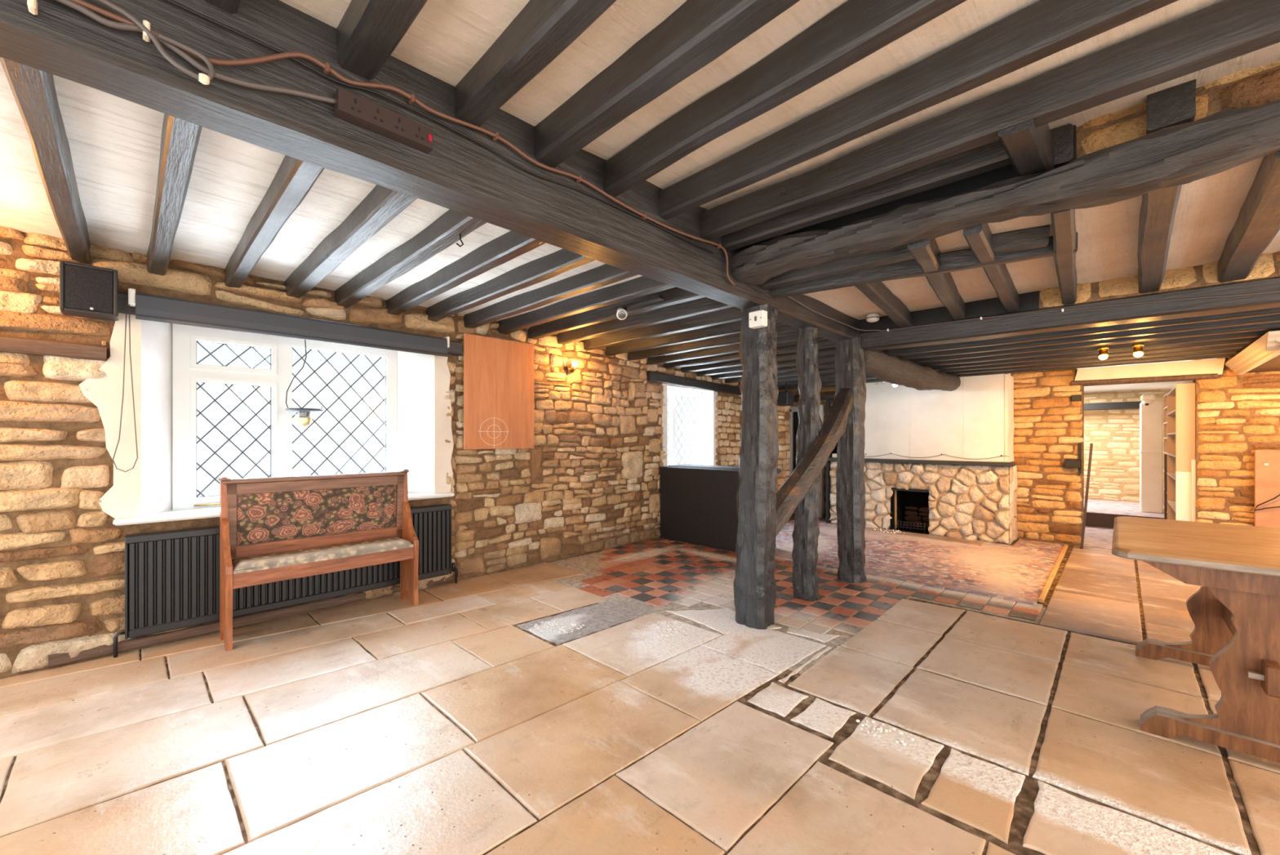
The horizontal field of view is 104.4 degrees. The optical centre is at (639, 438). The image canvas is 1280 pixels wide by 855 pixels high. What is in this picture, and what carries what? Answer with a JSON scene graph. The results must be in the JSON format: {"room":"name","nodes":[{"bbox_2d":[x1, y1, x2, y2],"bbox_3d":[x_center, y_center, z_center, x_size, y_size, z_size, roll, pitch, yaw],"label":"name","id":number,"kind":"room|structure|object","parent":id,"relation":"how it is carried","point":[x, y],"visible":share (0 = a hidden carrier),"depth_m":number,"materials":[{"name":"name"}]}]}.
{"room":"pub interior","nodes":[
{"label":"pub interior","id":0,"kind":"room"},
{"bbox_2d":[0,61,642,320],"bbox_3d":[-1.075,-1.069,3.201,2.400,0.121,6.100,0,0,44],"label":"ceiling","id":1,"kind":"structure","parent":0,"point":[114,142],"depth_m":2.30,"materials":[{"name":"white paint"}]},
{"bbox_2d":[0,57,90,263],"bbox_3d":[-2.296,-1.062,1.956,2.421,0.148,0.093,0,0,44],"label":"joist","id":2,"kind":"object","parent":1,"relation":"attached to","point":[33,90],"visible":0.83,"depth_m":1.72,"materials":[{"name":"black paint"}]},
{"bbox_2d":[146,113,202,275],"bbox_3d":[-2.075,-1.059,2.184,2.421,0.149,0.085,0,0,44],"label":"joist","id":3,"kind":"object","parent":1,"relation":"attached to","point":[180,138],"visible":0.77,"depth_m":1.94,"materials":[{"name":"black paint"}]},
{"bbox_2d":[224,155,324,288],"bbox_3d":[-1.834,-1.061,2.432,2.421,0.151,0.093,0,0,44],"label":"joist","id":4,"kind":"object","parent":1,"relation":"attached to","point":[294,178],"visible":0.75,"depth_m":2.23,"materials":[{"name":"black paint"}]},
{"bbox_2d":[284,184,417,298],"bbox_3d":[-1.605,-1.060,2.668,2.421,0.148,0.106,0,0,44],"label":"joist","id":5,"kind":"object","parent":1,"relation":"attached to","point":[381,205],"visible":0.63,"depth_m":2.50,"materials":[{"name":"black paint"}]},
{"bbox_2d":[334,208,487,307],"bbox_3d":[-1.382,-1.059,2.899,2.421,0.146,0.102,0,0,44],"label":"joist","id":6,"kind":"object","parent":1,"relation":"attached to","point":[445,231],"visible":0.72,"depth_m":2.78,"materials":[{"name":"black paint"}]},
{"bbox_2d":[0,0,859,342],"bbox_3d":[-0.135,-1.111,2.395,0.201,0.485,6.250,0,0,44],"label":"beam","id":7,"kind":"structure","parent":1,"relation":"attached to","point":[460,175],"depth_m":1.54,"materials":[{"name":"black paint"}]},
{"bbox_2d":[26,0,215,84],"bbox_3d":[-1.230,-0.941,1.090,0.452,0.131,0.046,0,0,-43],"label":"cable loop","id":8,"kind":"object","parent":7,"relation":"hanging from","point":[205,79],"visible":1,"depth_m":1.17,"materials":[{"name":"grey"}]},
{"bbox_2d":[55,0,337,104],"bbox_3d":[-1.169,-0.952,1.155,0.017,0.079,0.832,0,0,44],"label":"cable","id":9,"kind":"object","parent":7,"relation":"attached to","point":[123,26],"visible":0.98,"depth_m":1.22,"materials":[{"name":"grey plastic"}]},
{"bbox_2d":[333,86,433,154],"bbox_3d":[-0.792,-0.988,1.551,0.048,0.065,0.276,0,0,44],"label":"strip","id":10,"kind":"object","parent":7,"relation":"attached to","point":[350,107],"visible":1,"depth_m":1.53,"materials":[{"name":"brown plastic"}]},
{"bbox_2d":[71,0,735,285],"bbox_3d":[-0.418,-1.013,1.939,0.028,0.218,2.802,0,0,44],"label":"cable","id":11,"kind":"object","parent":7,"relation":"attached to","point":[326,66],"visible":1,"depth_m":1.55,"materials":[{"name":"brown plastic"}]},
{"bbox_2d":[164,0,713,253],"bbox_3d":[-0.457,-1.056,1.906,0.008,0.039,2.500,0,0,44],"label":"cable","id":12,"kind":"object","parent":7,"relation":"attached to","point":[171,2],"visible":1,"depth_m":1.57,"materials":[{"name":"black plastic"}]},
{"bbox_2d":[731,98,1279,285],"bbox_3d":[2.111,-1.034,1.617,4.222,0.236,0.276,0,0,44],"label":"cross beam","id":13,"kind":"structure","parent":7,"relation":"attached to","point":[1224,140],"depth_m":1.96,"materials":[{"name":"black wood"}]},
{"bbox_2d":[998,119,1055,176],"bbox_3d":[1.536,-1.169,1.958,0.550,0.168,0.109,0,0,-44],"label":"joist trimmer","id":14,"kind":"object","parent":13,"relation":"on","point":[1029,148],"visible":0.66,"depth_m":1.88,"materials":[{"name":"black paint"}]},
{"bbox_2d":[385,231,546,315],"bbox_3d":[-1.148,-1.060,3.140,2.421,0.149,0.089,0,0,45],"label":"joist","id":15,"kind":"object","parent":1,"relation":"attached to","point":[510,245],"visible":0.65,"depth_m":3.01,"materials":[{"name":"black paint"}]},
{"bbox_2d":[425,248,595,321],"bbox_3d":[-0.920,-1.062,3.375,2.421,0.148,0.092,0,0,44],"label":"joist","id":16,"kind":"object","parent":1,"relation":"attached to","point":[535,271],"visible":0.65,"depth_m":3.26,"materials":[{"name":"black paint"}]},
{"bbox_2d":[463,263,638,328],"bbox_3d":[-0.682,-1.059,3.621,2.421,0.144,0.099,0,0,44],"label":"joist","id":17,"kind":"object","parent":1,"relation":"attached to","point":[605,274],"visible":0.65,"depth_m":3.54,"materials":[{"name":"black paint"}]},
{"bbox_2d":[497,275,675,334],"bbox_3d":[-0.449,-1.060,3.861,2.421,0.153,0.102,0,0,44],"label":"joist","id":18,"kind":"object","parent":1,"relation":"attached to","point":[641,286],"visible":0.72,"depth_m":3.78,"materials":[{"name":"black paint"}]},
{"bbox_2d":[614,294,664,319],"bbox_3d":[-0.037,-0.934,3.589,0.450,0.121,0.139,0,0,44],"label":"spotlight","id":19,"kind":"object","parent":18,"relation":"attached to","point":[621,313],"visible":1,"depth_m":3.62,"materials":[{"name":"black"}]},
{"bbox_2d":[528,286,705,339],"bbox_3d":[-0.222,-1.060,4.095,2.421,0.152,0.089,0,0,44],"label":"joist","id":20,"kind":"object","parent":1,"relation":"attached to","point":[673,295],"visible":0.58,"depth_m":4.13,"materials":[{"name":"black paint"}]},
{"bbox_2d":[555,297,733,344],"bbox_3d":[0.018,-1.053,4.343,2.421,0.146,0.094,0,0,44],"label":"joist","id":21,"kind":"object","parent":1,"relation":"attached to","point":[704,304],"visible":0.61,"depth_m":4.27,"materials":[{"name":"black paint"}]},
{"bbox_2d":[582,306,742,350],"bbox_3d":[0.252,-1.036,4.584,2.421,0.146,0.086,0,0,44],"label":"joist","id":22,"kind":"object","parent":1,"relation":"attached to","point":[732,313],"visible":0.56,"depth_m":4.54,"materials":[{"name":"black paint"}]},
{"bbox_2d":[604,320,786,355],"bbox_3d":[0.488,-1.018,4.827,2.421,0.149,0.090,0,0,44],"label":"joist","id":23,"kind":"object","parent":1,"relation":"attached to","point":[732,327],"visible":0.4,"depth_m":4.88,"materials":[{"name":"black paint"}]},
{"bbox_2d":[626,324,797,359],"bbox_3d":[0.718,-1.002,5.064,2.421,0.150,0.104,0,0,44],"label":"joist","id":24,"kind":"object","parent":1,"relation":"attached to","point":[784,330],"visible":0.36,"depth_m":5.13,"materials":[{"name":"black paint"}]},
{"bbox_2d":[645,334,826,364],"bbox_3d":[0.949,-0.982,5.303,2.421,0.150,0.110,0,0,44],"label":"joist","id":25,"kind":"object","parent":1,"relation":"attached to","point":[788,340],"visible":0.36,"depth_m":5.44,"materials":[{"name":"black paint"}]},
{"bbox_2d":[0,226,779,679],"bbox_3d":[-0.906,0.085,5.225,0.345,2.570,9.274,0,0,44],"label":"wall","id":26,"kind":"structure","parent":0,"point":[589,482],"depth_m":3.02,"materials":[{"name":"stone"}]},
{"bbox_2d":[0,334,106,360],"bbox_3d":[-3.525,-0.500,2.384,0.131,0.119,1.317,0,0,44],"label":"embedded timber","id":27,"kind":"object","parent":26,"relation":"in","point":[9,344],"visible":0.9,"depth_m":2.67,"materials":[{"name":"brown wood"}]},
{"bbox_2d":[59,260,118,320],"bbox_3d":[-3.022,-0.805,2.728,0.164,0.260,0.210,0,0,44],"label":"wall speaker","id":28,"kind":"object","parent":26,"relation":"attached to","point":[86,291],"visible":1,"depth_m":2.67,"materials":[{"name":"black"}]},
{"bbox_2d":[64,264,113,313],"bbox_3d":[-2.971,-0.805,2.679,0.011,0.230,0.176,0,0,44],"label":"grille","id":29,"kind":"object","parent":28,"relation":"attached to","point":[88,289],"depth_m":2.67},
{"bbox_2d":[48,503,457,667],"bbox_3d":[-2.386,0.904,3.486,0.104,0.692,2.284,0,0,44],"label":"radiator","id":30,"kind":"object","parent":26,"relation":"attached to","point":[172,577],"visible":0.63,"depth_m":3.10,"materials":[{"name":"metal"}]},
{"bbox_2d":[124,503,451,543],"bbox_3d":[-2.300,0.581,3.556,0.077,0.048,1.931,0,0,44],"label":"grille","id":31,"kind":"object","parent":30,"relation":"attached to","point":[209,532],"depth_m":3.04,"materials":[{"name":"black paint"}]},
{"bbox_2d":[112,319,454,525],"bbox_3d":[-2.418,-0.177,3.661,0.390,1.345,2.010,0,0,44],"label":"window","id":32,"kind":"structure","parent":26,"relation":"in","point":[171,371],"depth_m":3.41,"materials":[{"name":"glass"}]},
{"bbox_2d":[112,288,451,471],"bbox_3d":[-2.300,-0.334,3.503,0.101,1.052,1.952,0,0,44],"label":"roller blind","id":33,"kind":"object","parent":32,"relation":"attached to","point":[148,307],"visible":1,"depth_m":3.27,"materials":[{"name":"grey"}]},
{"bbox_2d":[118,292,462,355],"bbox_3d":[-2.338,-0.784,3.611,0.131,0.129,2.130,0,0,44],"label":"bracket","id":34,"kind":"object","parent":26,"relation":"attached to","point":[455,348],"visible":0.07,"depth_m":2.89,"materials":[{"name":"black paint"}]},
{"bbox_2d":[284,339,323,428],"bbox_3d":[-2.403,-0.428,3.555,0.230,0.714,0.230,0,0,44],"label":"pendant lamp","id":35,"kind":"object","parent":34,"relation":"hanging from","point":[304,420],"visible":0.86,"depth_m":3.52,"materials":[{"name":"grey"}]},
{"bbox_2d":[463,333,533,448],"bbox_3d":[-1.286,-0.413,4.588,0.021,1.013,0.717,0,0,44],"label":"backboard","id":36,"kind":"object","parent":26,"relation":"attached to","point":[499,373],"visible":1,"depth_m":4.55,"materials":[{"name":"brown wood"}]},
{"bbox_2d":[662,383,717,466],"bbox_3d":[0.637,-0.100,6.834,0.360,1.300,1.240,0,0,44],"label":"window","id":37,"kind":"structure","parent":26,"relation":"in","point":[706,400],"depth_m":7.09,"materials":[{"name":"glass"}]},
{"bbox_2d":[646,370,741,395],"bbox_3d":[0.820,-0.748,6.866,0.110,0.168,2.103,0,0,44],"label":"lintel","id":38,"kind":"object","parent":26,"relation":"attached to","point":[652,376],"visible":0.96,"depth_m":6.65,"materials":[{"name":"black paint"}]},
{"bbox_2d":[0,513,1279,854],"bbox_3d":[1.636,1.303,2.801,6.950,0.133,9.500,0,0,44],"label":"floor","id":39,"kind":"structure","parent":0,"point":[444,724],"depth_m":2.14,"materials":[{"name":"tile"}]},
{"bbox_2d":[217,468,418,650],"bbox_3d":[-2.149,0.744,3.419,0.285,1.012,1.141,0,0,44],"label":"bench","id":40,"kind":"object","parent":39,"relation":"on","point":[273,529],"visible":1,"depth_m":3.36,"materials":[{"name":"brown wood"}]},
{"bbox_2d":[231,536,413,573],"bbox_3d":[-2.134,0.777,3.405,0.235,0.056,1.046,0,0,44],"label":"seat cushion","id":41,"kind":"object","parent":40,"relation":"on","point":[299,556],"depth_m":3.32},
{"bbox_2d":[659,466,738,551],"bbox_3d":[0.806,0.800,5.744,1.500,0.900,0.070,0,0,44],"label":"wall","id":42,"kind":"structure","parent":39,"relation":"on","point":[698,505],"depth_m":5.80,"materials":[{"name":"black"}]},
{"bbox_2d":[733,303,778,629],"bbox_3d":[0.793,0.185,3.384,0.263,2.143,0.248,0,0,44],"label":"timber post","id":43,"kind":"object","parent":39,"relation":"on","point":[754,585],"visible":0.98,"depth_m":3.30,"materials":[{"name":"wood"}]},
{"bbox_2d":[775,387,853,536],"bbox_3d":[1.385,0.128,3.883,0.288,1.180,1.473,0,0,44],"label":"diagonal brace","id":44,"kind":"object","parent":43,"relation":"attached to","point":[795,488],"visible":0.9,"depth_m":3.66,"materials":[{"name":"brown wood"}]},
{"bbox_2d":[775,405,791,520],"bbox_3d":[1.931,0.348,7.587,0.632,1.814,0.428,0,0,44],"label":"wall pier","id":45,"kind":"object","parent":39,"relation":"on","point":[784,415],"visible":0.3,"depth_m":7.39,"materials":[{"name":"stone"}]},
{"bbox_2d":[791,326,822,601],"bbox_3d":[1.323,0.182,3.924,0.201,2.148,0.236,0,0,44],"label":"timber post","id":46,"kind":"object","parent":39,"relation":"on","point":[805,576],"visible":0.82,"depth_m":3.87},
{"bbox_2d":[834,336,866,583],"bbox_3d":[1.878,0.182,4.426,0.248,2.149,0.253,0,0,44],"label":"timber post","id":47,"kind":"object","parent":39,"relation":"on","point":[849,362],"visible":0.94,"depth_m":4.34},
{"bbox_2d":[863,350,960,391],"bbox_3d":[2.998,-0.686,5.362,2.686,0.304,0.318,0,0,-42],"label":"log beam","id":48,"kind":"structure","parent":47,"relation":"attached to","point":[894,370],"depth_m":4.91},
{"bbox_2d":[858,275,1279,351],"bbox_3d":[3.436,-0.846,3.077,4.351,0.191,0.200,0,0,44],"label":"cross beam","id":49,"kind":"structure","parent":47,"relation":"on","point":[1032,323],"depth_m":3.34,"materials":[{"name":"black paint"}]},
{"bbox_2d":[787,290,1279,331],"bbox_3d":[2.490,-0.915,2.677,3.152,0.199,1.690,0,0,44],"label":"cable","id":50,"kind":"object","parent":49,"relation":"attached to","point":[1272,291],"visible":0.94,"depth_m":3.43,"materials":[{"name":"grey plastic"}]},
{"bbox_2d":[774,516,1065,604],"bbox_3d":[2.685,1.244,6.044,3.640,0.012,2.964,0,0,44],"label":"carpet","id":51,"kind":"object","parent":39,"relation":"on","point":[1020,572],"visible":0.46,"depth_m":5.01,"materials":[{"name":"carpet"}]},
{"bbox_2d":[827,457,1017,544],"bbox_3d":[3.715,0.768,6.718,2.220,0.983,0.622,0,0,44],"label":"stone fireplace","id":52,"kind":"object","parent":39,"relation":"on","point":[957,499],"depth_m":6.29,"materials":[{"name":"grey stone"}]},
{"bbox_2d":[827,457,1015,466],"bbox_3d":[3.569,0.300,6.568,2.220,0.046,0.204,0,0,44],"label":"mantel shelf","id":53,"kind":"object","parent":52,"relation":"attached to","point":[833,460],"depth_m":6.32,"materials":[{"name":"grey wood"}]},
{"bbox_2d":[864,527,986,546],"bbox_3d":[3.505,1.244,6.376,1.536,0.032,0.322,0,0,44],"label":"hearth slab","id":54,"kind":"object","parent":39,"relation":"on","point":[968,541],"visible":0.75,"depth_m":6.18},
{"bbox_2d":[1111,515,1279,763],"bbox_3d":[2.802,0.861,2.301,0.880,0.778,1.295,0,0,44],"label":"trestle table","id":55,"kind":"object","parent":39,"relation":"on","point":[1234,613],"visible":1,"depth_m":2.00,"materials":[{"name":"brown wood"}]},
{"bbox_2d":[280,0,1279,209],"bbox_3d":[0.733,-1.265,0.195,4.220,0.129,4.300,0,0,44],"label":"ceiling","id":56,"kind":"structure","parent":0,"point":[446,38],"depth_m":1.64,"materials":[{"name":"beige paint"}]},
{"bbox_2d":[336,0,426,79],"bbox_3d":[0.582,-1.180,0.091,4.090,0.149,0.109,0,0,44],"label":"joist","id":57,"kind":"object","parent":56,"relation":"attached to","point":[368,32],"visible":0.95,"depth_m":1.37,"materials":[{"name":"black paint"}]},
{"bbox_2d":[454,0,616,129],"bbox_3d":[0.808,-1.181,0.324,0.102,0.149,4.091,0,0,-45],"label":"joist","id":58,"kind":"object","parent":56,"relation":"attached to","point":[543,29],"visible":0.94,"depth_m":1.46,"materials":[{"name":"black paint"}]},
{"bbox_2d":[533,0,799,168],"bbox_3d":[1.030,-1.180,0.552,0.113,0.152,4.092,0,0,-44],"label":"joist","id":59,"kind":"object","parent":56,"relation":"attached to","point":[698,32],"visible":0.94,"depth_m":1.53,"materials":[{"name":"black paint"}]},
{"bbox_2d":[603,0,966,196],"bbox_3d":[1.242,-1.188,0.771,0.092,0.162,4.097,0,0,-43],"label":"joist","id":60,"kind":"object","parent":56,"relation":"attached to","point":[855,29],"visible":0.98,"depth_m":1.59,"materials":[{"name":"black paint"}]},
{"bbox_2d":[721,139,1012,250],"bbox_3d":[1.006,-1.190,2.467,1.393,0.162,0.091,0,0,42],"label":"joist","id":61,"kind":"object","parent":56,"relation":"attached to","point":[991,156],"visible":0.52,"depth_m":2.31,"materials":[{"name":"black paint"}]},
{"bbox_2d":[657,0,1177,220],"bbox_3d":[1.527,-1.191,1.065,0.087,0.159,4.092,0,0,-44],"label":"joist","id":62,"kind":"object","parent":56,"relation":"attached to","point":[1042,28],"visible":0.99,"depth_m":1.65,"materials":[{"name":"black paint"}]},
{"bbox_2d":[699,0,1279,240],"bbox_3d":[1.806,-1.190,1.352,4.091,0.160,0.097,0,0,44],"label":"joist","id":63,"kind":"object","parent":56,"relation":"attached to","point":[1225,30],"visible":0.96,"depth_m":1.71,"materials":[{"name":"black paint"}]},
{"bbox_2d":[864,373,1013,462],"bbox_3d":[3.826,-0.315,6.771,2.007,1.190,0.470,0,0,44],"label":"chimney breast","id":64,"kind":"structure","parent":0,"point":[974,420],"depth_m":6.38,"materials":[{"name":"paint"}]},
{"bbox_2d":[778,356,1279,546],"bbox_3d":[4.912,0.185,6.212,6.816,2.370,0.342,0,0,44],"label":"wall","id":65,"kind":"structure","parent":0,"point":[1237,415],"depth_m":5.81,"materials":[{"name":"stone"}]},
{"bbox_2d":[789,405,824,516],"bbox_3d":[2.734,0.360,8.185,0.670,1.780,0.160,0,0,44],"label":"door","id":66,"kind":"structure","parent":65,"relation":"in","point":[792,409],"depth_m":8.30,"materials":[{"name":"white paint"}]},
{"bbox_2d":[1071,373,1217,385],"bbox_3d":[5.474,-0.643,5.445,1.121,0.064,0.166,0,0,44],"label":"lintel","id":67,"kind":"object","parent":65,"relation":"attached to","point":[1197,376],"visible":1,"depth_m":5.37,"materials":[{"name":"brown wood"}]},
{"bbox_2d":[1074,357,1225,380],"bbox_3d":[5.503,-0.730,5.417,1.140,0.160,0.120,0,0,44],"label":"trim","id":68,"kind":"structure","parent":65,"relation":"attached to","point":[1213,366],"depth_m":5.32,"materials":[{"name":"beige paint"}]},
{"bbox_2d":[1225,330,1279,374],"bbox_3d":[5.806,-0.708,3.654,1.750,0.145,2.070,0,0,44],"label":"canopy","id":69,"kind":"object","parent":65,"relation":"attached to","point":[1263,355],"visible":1,"depth_m":4.16,"materials":[{"name":"brown"}]},
{"bbox_2d":[1253,449,1279,528],"bbox_3d":[6.293,0.530,4.596,0.763,0.840,0.040,0,0,44],"label":"panel","id":70,"kind":"object","parent":65,"relation":"attached to","point":[1266,477],"visible":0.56,"depth_m":4.79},
{"bbox_2d":[803,156,1279,319],"bbox_3d":[2.828,-1.066,2.356,4.220,0.038,1.880,0,0,44],"label":"ceiling","id":71,"kind":"structure","parent":0,"point":[1208,208],"depth_m":2.71,"materials":[{"name":"beige paint"}]},
{"bbox_2d":[854,281,912,327],"bbox_3d":[1.786,-0.992,3.590,0.098,0.140,1.408,0,0,39],"label":"joist","id":72,"kind":"object","parent":71,"relation":"attached to","point":[877,292],"visible":0.85,"depth_m":3.53,"materials":[{"name":"black paint"}]},
{"bbox_2d":[906,238,965,320],"bbox_3d":[1.933,-0.997,3.168,0.095,0.146,1.811,0,0,38],"label":"joist","id":73,"kind":"object","parent":71,"relation":"attached to","point":[926,253],"visible":0.88,"depth_m":2.92,"materials":[{"name":"black paint"}]},
{"bbox_2d":[758,244,914,289],"bbox_3d":[1.135,-1.016,2.909,0.981,0.110,0.097,0,0,42],"label":"joist trimmer","id":74,"kind":"object","parent":73,"relation":"attached to","point":[843,264],"visible":0.52,"depth_m":2.85,"materials":[{"name":"black paint"}]},
{"bbox_2d":[962,222,1019,313],"bbox_3d":[2.138,-0.992,2.969,0.084,0.138,1.803,0,0,41],"label":"joist","id":75,"kind":"object","parent":71,"relation":"attached to","point":[979,237],"visible":0.83,"depth_m":2.75,"materials":[{"name":"black paint"}]},
{"bbox_2d":[991,224,1049,253],"bbox_3d":[1.917,-1.008,2.524,0.249,0.101,0.075,0,0,32],"label":"block","id":76,"kind":"object","parent":75,"relation":"attached to","point":[1037,237],"visible":0.88,"depth_m":2.49,"materials":[{"name":"black wood"}]},
{"bbox_2d":[1050,208,1076,304],"bbox_3d":[2.361,-0.995,2.753,0.091,0.137,1.803,0,0,41],"label":"joist","id":77,"kind":"object","parent":71,"relation":"attached to","point":[1063,221],"visible":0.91,"depth_m":2.49,"materials":[{"name":"black paint"}]},
{"bbox_2d":[770,231,1077,297],"bbox_3d":[1.525,-0.991,2.908,1.574,0.112,0.067,0,0,32],"label":"ceiling beam","id":78,"kind":"structure","parent":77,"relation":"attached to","point":[963,259],"depth_m":2.87,"materials":[{"name":"black paint"}]},
{"bbox_2d":[1137,184,1182,293],"bbox_3d":[2.607,-0.997,2.514,0.124,0.136,1.802,0,0,44],"label":"joist","id":79,"kind":"object","parent":71,"relation":"attached to","point":[1158,207],"visible":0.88,"depth_m":2.29,"materials":[{"name":"black paint"}]},
{"bbox_2d":[1217,150,1279,282],"bbox_3d":[2.845,-0.997,2.284,1.802,0.140,0.128,0,0,-45],"label":"joist","id":80,"kind":"object","parent":71,"relation":"attached to","point":[1257,224],"visible":0.98,"depth_m":2.21,"materials":[{"name":"black paint"}]},
{"bbox_2d":[1083,498,1164,548],"bbox_3d":[6.961,1.200,7.179,3.200,0.300,4.400,0,0,44],"label":"floor","id":81,"kind":"structure","parent":0,"point":[1100,513],"depth_m":6.98,"materials":[{"name":"tile"}]},
{"bbox_2d":[1138,400,1163,513],"bbox_3d":[7.427,0.260,7.215,0.240,1.580,0.520,0,0,44],"label":"column","id":82,"kind":"structure","parent":81,"relation":"on","point":[1151,416],"depth_m":7.04,"materials":[{"name":"paint"}]},
{"bbox_2d":[1163,382,1195,521],"bbox_3d":[6.544,0.330,6.048,0.175,1.840,2.215,0,0,44],"label":"bookcase","id":83,"kind":"object","parent":81,"relation":"on","point":[1179,403],"visible":0.83,"depth_m":5.31,"materials":[{"name":"beige paint"}]},
{"bbox_2d":[1084,388,1170,502],"bbox_3d":[8.103,-0.046,8.358,3.214,2.207,0.117,0,0,44],"label":"wall","id":84,"kind":"structure","parent":0,"point":[1114,433],"depth_m":8.39,"materials":[{"name":"stone"}]},
{"bbox_2d":[1076,368,1177,392],"bbox_3d":[6.623,-0.825,7.333,2.100,0.050,3.650,0,0,44],"label":"ceiling","id":85,"kind":"structure","parent":0,"point":[1167,384],"depth_m":7.75,"materials":[{"name":"white paint"}]},
{"bbox_2d":[1039,250,1279,308],"bbox_3d":[3.919,-0.999,2.550,2.923,0.203,0.163,0,0,44],"label":"wall","id":86,"kind":"structure","parent":0,"point":[1268,265],"depth_m":3.09,"materials":[{"name":"stone"}]},
{"bbox_2d":[859,290,1039,332],"bbox_3d":[2.378,-1.005,4.011,1.330,0.210,0.030,0,0,44],"label":"trim","id":87,"kind":"structure","parent":86,"relation":"attached to","point":[1028,300],"depth_m":3.85,"materials":[{"name":"black"}]},
{"bbox_2d":[1075,61,1279,159],"bbox_3d":[2.796,-1.202,1.181,2.640,0.367,0.173,0,0,44],"label":"wall","id":88,"kind":"structure","parent":0,"point":[1259,86],"depth_m":1.82,"materials":[{"name":"stone"}]},
{"bbox_2d":[751,124,1075,245],"bbox_3d":[1.254,-1.210,2.611,1.565,0.320,0.025,0,0,44],"label":"trim","id":89,"kind":"structure","parent":88,"relation":"attached to","point":[1006,172],"depth_m":2.44,"materials":[{"name":"black"}]},
{"bbox_2d":[1050,123,1074,168],"bbox_3d":[1.821,-1.214,2.155,0.107,0.158,0.270,0,0,44],"label":"stub","id":90,"kind":"object","parent":88,"relation":"attached to","point":[1063,135],"visible":0.23,"depth_m":2.04,"materials":[{"name":"black paint"}]},
{"bbox_2d":[1146,79,1195,134],"bbox_3d":[2.054,-1.235,1.929,0.125,0.151,0.270,0,0,44],"label":"stub","id":91,"kind":"object","parent":88,"relation":"attached to","point":[1174,105],"visible":0.54,"depth_m":1.83,"materials":[{"name":"black paint"}]},
{"bbox_3d":[2.162,-0.947,6.540,2.400,0.199,3.200,0,0,44],"label":"ceiling","id":92,"kind":"structure","parent":0,"visible":0},
{"bbox_2d":[663,338,836,368],"bbox_3d":[1.181,-0.967,5.542,2.421,0.147,0.097,0,0,44],"label":"joist","id":93,"kind":"object","parent":92,"relation":"attached to","point":[822,344],"visible":0.31,"depth_m":5.70,"materials":[{"name":"black paint"}]},
{"bbox_2d":[680,346,835,373],"bbox_3d":[1.415,-0.949,5.783,2.421,0.144,0.086,0,0,44],"label":"joist","id":94,"kind":"object","parent":92,"relation":"attached to","point":[826,351],"visible":0.26,"depth_m":6.02,"materials":[{"name":"black paint"}]},
{"bbox_2d":[695,354,835,376],"bbox_3d":[1.653,-0.932,6.029,2.421,0.148,0.094,0,0,44],"label":"joist","id":95,"kind":"object","parent":92,"relation":"attached to","point":[825,358],"visible":0.24,"depth_m":6.34,"materials":[{"name":"black paint"}]},
{"bbox_3d":[4.567,-0.864,4.208,4.300,0.032,3.200,0,0,44],"label":"ceiling","id":96,"kind":"structure","parent":0,"visible":0},
{"bbox_2d":[881,306,1279,356],"bbox_3d":[3.732,-0.825,3.346,4.300,0.097,0.089,0,0,44],"label":"joist","id":97,"kind":"object","parent":96,"relation":"attached to","point":[1105,329],"visible":0.44,"depth_m":3.74,"materials":[{"name":"black paint"}]},
{"bbox_2d":[896,314,1279,359],"bbox_3d":[3.962,-0.825,3.583,4.300,0.096,0.087,0,0,44],"label":"joist","id":98,"kind":"object","parent":96,"relation":"attached to","point":[1274,317],"visible":0.44,"depth_m":3.84,"materials":[{"name":"black paint"}]},
{"bbox_2d":[906,321,1279,363],"bbox_3d":[4.190,-0.825,3.819,4.300,0.094,0.087,0,0,44],"label":"joist","id":99,"kind":"object","parent":96,"relation":"attached to","point":[1269,326],"visible":0.47,"depth_m":4.06,"materials":[{"name":"black paint"}]},
{"bbox_2d":[935,342,1252,372],"bbox_3d":[4.880,-0.825,4.530,4.300,0.096,0.087,0,0,44],"label":"joist","id":100,"kind":"object","parent":96,"relation":"attached to","point":[1244,344],"visible":0.41,"depth_m":4.90,"materials":[{"name":"black paint"}]},
{"bbox_2d":[945,347,1245,374],"bbox_3d":[5.110,-0.825,4.767,4.300,0.096,0.087,0,0,44],"label":"joist","id":101,"kind":"object","parent":96,"relation":"attached to","point":[1231,350],"visible":0.45,"depth_m":5.05,"materials":[{"name":"black paint"}]},
{"bbox_2d":[930,336,1261,369],"bbox_3d":[4.652,-0.825,4.295,4.300,0.099,0.090,0,0,44],"label":"joist","id":102,"kind":"object","parent":96,"relation":"attached to","point":[1204,344],"visible":0.4,"depth_m":4.57,"materials":[{"name":"black paint"}]},
{"bbox_2d":[955,352,1239,377],"bbox_3d":[5.339,-0.825,5.003,4.300,0.098,0.090,0,0,44],"label":"joist","id":103,"kind":"object","parent":96,"relation":"attached to","point":[1233,354],"visible":0.32,"depth_m":5.30,"materials":[{"name":"black paint"}]},
{"bbox_2d":[916,328,1279,366],"bbox_3d":[4.421,-0.825,4.057,4.300,0.096,0.088,0,0,44],"label":"joist","id":104,"kind":"object","parent":96,"relation":"attached to","point":[1255,333],"visible":0.45,"depth_m":4.32,"materials":[{"name":"black paint"}]},
{"bbox_3d":[5.937,0.050,7.998,0.090,2.400,3.650,0,0,44],"label":"wall","id":105,"kind":"structure","parent":0,"visible":0},
{"bbox_2d":[1084,400,1142,410],"bbox_3d":[7.577,-0.545,8.533,1.500,0.110,0.200,0,0,44],"label":"beam","id":106,"kind":"structure","parent":105,"relation":"attached to","point":[1119,405],"depth_m":8.19,"materials":[{"name":"black"}]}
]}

